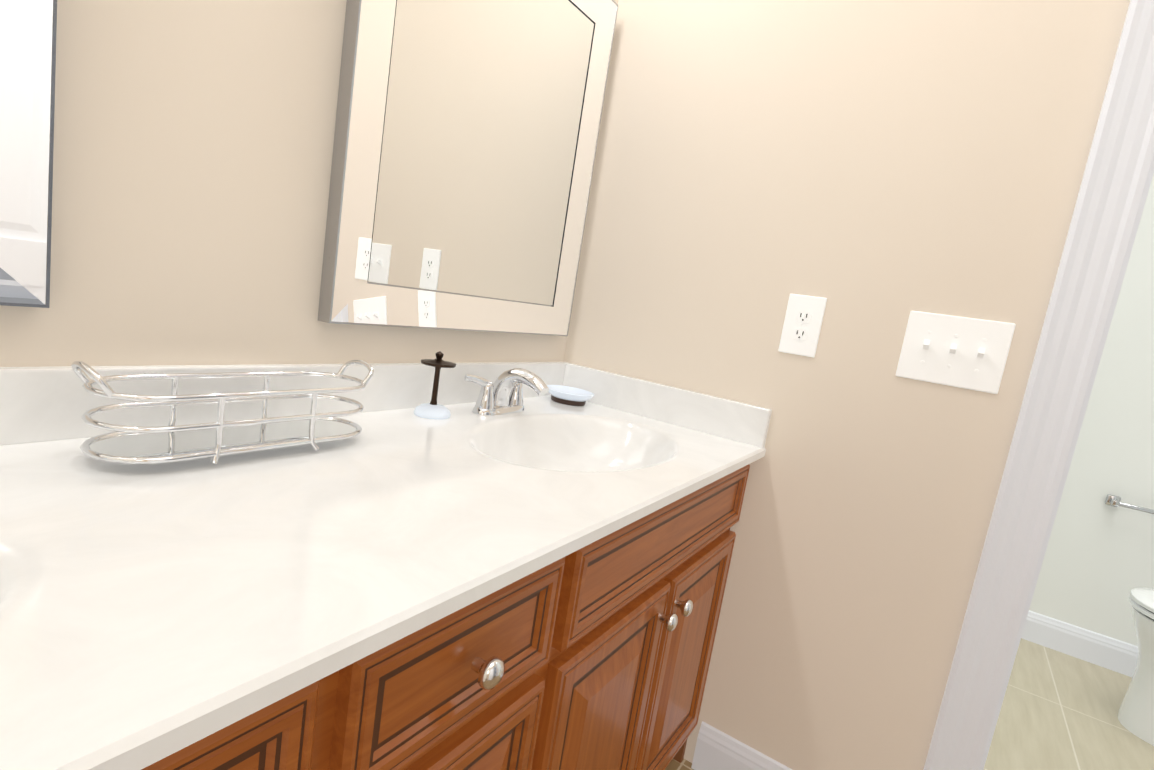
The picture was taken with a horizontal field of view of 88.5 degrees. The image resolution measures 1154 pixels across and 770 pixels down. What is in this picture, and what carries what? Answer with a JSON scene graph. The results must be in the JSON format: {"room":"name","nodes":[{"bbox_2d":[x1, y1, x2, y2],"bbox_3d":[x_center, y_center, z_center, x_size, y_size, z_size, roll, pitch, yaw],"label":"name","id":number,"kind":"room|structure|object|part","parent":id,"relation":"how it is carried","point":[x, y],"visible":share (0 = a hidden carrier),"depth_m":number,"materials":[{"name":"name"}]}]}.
{"room":"bathroom","nodes":[
{"label":"bathroom","id":0,"kind":"room"},
{"bbox_2d":[0,0,617,366],"bbox_3d":[-0.547,-0.472,0.826,0.120,2.740,2.180,14,10,32],"label":"wall","id":1,"kind":"structure","parent":0,"point":[193,151],"depth_m":0.82,"materials":[{"name":"beige paint"}]},
{"bbox_2d":[0,0,56,307],"bbox_3d":[-0.755,-0.489,0.343,0.033,0.837,0.705,14,10,32],"label":"mirror","id":2,"kind":"object","parent":1,"relation":"attached to","point":[28,29],"visible":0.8,"depth_m":0.65,"materials":[{"name":"clear glass"}]},
{"bbox_2d":[318,0,617,335],"bbox_3d":[-0.170,-0.530,1.247,0.033,0.837,0.722,14,10,32],"label":"mirror","id":3,"kind":"object","parent":1,"relation":"attached to","point":[466,134],"visible":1,"depth_m":1.18,"materials":[{"name":"clear glass"}]},
{"bbox_2d":[563,0,1129,769],"bbox_3d":[0.978,-0.270,1.076,2.220,2.740,0.120,14,10,32],"label":"wall","id":4,"kind":"structure","parent":0,"point":[875,172],"depth_m":1.28,"materials":[{"name":"beige paint"}]},
{"bbox_2d":[691,721,791,769],"bbox_3d":[0.490,0.950,1.367,0.458,0.122,0.016,14,10,32],"label":"baseboard","id":5,"kind":"structure","parent":4,"relation":"attached to","point":[716,749],"depth_m":1.44,"materials":[{"name":"white wood"}]},
{"bbox_2d":[778,294,826,357],"bbox_3d":[0.500,-0.133,1.315,0.080,0.132,0.008,14,10,32],"label":"electrical outlet plate","id":6,"kind":"object","parent":4,"relation":"attached to","point":[802,325],"visible":1,"depth_m":1.31,"materials":[{"name":"white plastic"}]},
{"bbox_2d":[896,311,1015,393],"bbox_3d":[0.734,-0.066,1.157,0.176,0.136,0.024,14,10,32],"label":"switch plate","id":7,"kind":"object","parent":4,"relation":"attached to","point":[961,352],"visible":1,"depth_m":1.16,"materials":[{"name":"white plastic"}]},
{"bbox_2d":[923,0,1153,769],"bbox_3d":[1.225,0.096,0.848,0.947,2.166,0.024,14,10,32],"label":"door frame","id":8,"kind":"structure","parent":4,"relation":"attached to","point":[1118,164],"depth_m":1.07,"materials":[{"name":"white wood"}]},
{"bbox_2d":[665,638,1153,769],"bbox_3d":[0.482,1.178,0.409,3.300,0.050,5.270,14,10,32],"label":"floor","id":9,"kind":"structure","parent":0,"point":[1059,710],"depth_m":1.94,"materials":[{"name":"tile"}]},
{"bbox_2d":[0,362,771,769],"bbox_3d":[-0.377,0.480,0.777,0.601,0.945,1.905,14,10,32],"label":"bathroom vanity","id":10,"kind":"object","parent":9,"relation":"on","point":[508,566],"visible":1,"depth_m":0.66,"materials":[{"name":"white stone"}]},
{"bbox_2d":[71,360,373,464],"bbox_3d":[-0.450,0.025,0.804,0.139,0.117,0.367,14,10,32],"label":"basket","id":11,"kind":"object","parent":10,"relation":"on","point":[171,442],"visible":1,"depth_m":0.76,"materials":[{"name":"silver metal"}]},
{"bbox_3d":[-0.457,0.070,0.810,0.116,0.004,0.340,14,10,32],"label":"plate","id":12,"kind":"part","parent":11,"relation":"part of","materials":[{"name":"silver metal"}]},
{"bbox_3d":[-0.148,0.503,0.654,0.021,0.245,0.306,14,10,32],"label":"drawer","id":13,"kind":"part","parent":10,"relation":"part of","materials":[{"name":"brown wood"}]},
{"bbox_2d":[414,351,455,418],"bbox_3d":[-0.276,-0.003,1.161,0.072,0.128,0.072,14,10,32],"label":"holder","id":14,"kind":"object","parent":10,"relation":"on","point":[432,409],"visible":1,"depth_m":1.15,"materials":[{"name":"brown metal"}]},
{"bbox_3d":[-0.275,-0.014,1.159,0.068,0.107,0.068,14,10,32],"label":"stem","id":15,"kind":"part","parent":14,"relation":"part of","materials":[{"name":"brown metal"}]},
{"bbox_3d":[-0.114,0.288,0.623,0.021,0.145,0.306,14,10,32],"label":"drawer","id":16,"kind":"part","parent":10,"relation":"part of","materials":[{"name":"brown wood"}]},
{"bbox_3d":[-0.092,0.293,0.609,0.032,0.033,0.033,14,10,32],"label":"knob","id":17,"kind":"part","parent":10,"relation":"part of","materials":[{"name":"silver metal"}]},
{"bbox_2d":[464,368,549,415],"bbox_3d":[-0.127,0.015,1.280,0.149,0.104,0.218,14,10,32],"label":"faucet","id":18,"kind":"object","parent":10,"relation":"on","point":[504,397],"depth_m":1.27,"materials":[{"name":"silver metal"}]},
{"bbox_2d":[547,385,593,405],"bbox_3d":[-0.021,0.029,1.546,0.136,0.032,0.116,14,10,32],"label":"soap dish","id":19,"kind":"object","parent":10,"relation":"on","point":[568,395],"visible":0.98,"depth_m":1.51,"materials":[{"name":"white ceramic"}]},
{"bbox_3d":[0.029,0.619,0.979,0.021,0.510,0.362,14,10,32],"label":"door","id":20,"kind":"part","parent":10,"relation":"part of","materials":[{"name":"brown wood"}]},
{"bbox_3d":[0.185,0.267,1.086,0.021,0.145,0.738,14,10,32],"label":"drawer","id":21,"kind":"part","parent":10,"relation":"part of","materials":[{"name":"brown wood"}]},
{"bbox_3d":[0.164,0.423,1.063,0.032,0.033,0.033,14,10,32],"label":"knob","id":22,"kind":"part","parent":10,"relation":"part of","materials":[{"name":"silver metal"}]},
{"bbox_3d":[0.233,0.604,1.293,0.021,0.510,0.364,14,10,32],"label":"door","id":23,"kind":"part","parent":10,"relation":"part of","materials":[{"name":"brown wood"}]},
{"bbox_3d":[0.203,0.420,1.123,0.032,0.033,0.033,14,10,32],"label":"knob","id":24,"kind":"part","parent":10,"relation":"part of","materials":[{"name":"silver metal"}]},
{"bbox_2d":[1117,588,1153,745],"bbox_3d":[2.142,0.809,1.784,0.730,0.785,0.473,14,10,32],"label":"toilet","id":25,"kind":"object","parent":9,"relation":"on","point":[1135,715],"visible":1,"depth_m":1.93,"materials":[{"name":"white ceramic"}]},
{"bbox_3d":[2.106,0.789,1.807,0.636,0.015,0.384,14,10,32],"label":"seat","id":26,"kind":"part","parent":25,"relation":"part of","materials":[{"name":"white ceramic"}]},
{"bbox_3d":[2.110,0.764,1.804,0.638,0.026,0.386,14,10,32],"label":"lid","id":27,"kind":"part","parent":25,"relation":"part of","materials":[{"name":"white ceramic"}]},
{"bbox_2d":[1029,174,1153,645],"bbox_3d":[1.941,-0.323,2.466,2.510,2.740,0.120,14,10,32],"label":"wall","id":28,"kind":"structure","parent":0,"point":[1097,566],"depth_m":2.32,"materials":[{"name":"white paint"}]},
{"bbox_2d":[1021,610,1137,676],"bbox_3d":[2.025,1.040,2.392,1.490,0.122,0.016,14,10,32],"label":"baseboard","id":29,"kind":"structure","parent":28,"relation":"attached to","point":[1109,653],"depth_m":2.38,"materials":[{"name":"white wood"}]},
{"bbox_2d":[1105,494,1153,513],"bbox_3d":[2.149,0.470,2.258,0.198,0.042,0.062,14,10,32],"label":"toilet paper holder","id":30,"kind":"object","parent":28,"relation":"attached to","point":[1112,500],"visible":1,"depth_m":2.27,"materials":[{"name":"silver metal"}]},
{"bbox_3d":[2.097,0.453,2.318,0.042,0.042,0.016,14,10,32],"label":"post","id":31,"kind":"part","parent":30,"relation":"part of","materials":[{"name":"silver metal"}]},
{"bbox_3d":[2.080,0.454,2.292,0.022,0.022,0.047,14,10,32],"label":"arm","id":32,"kind":"part","parent":30,"relation":"part of"}
]}

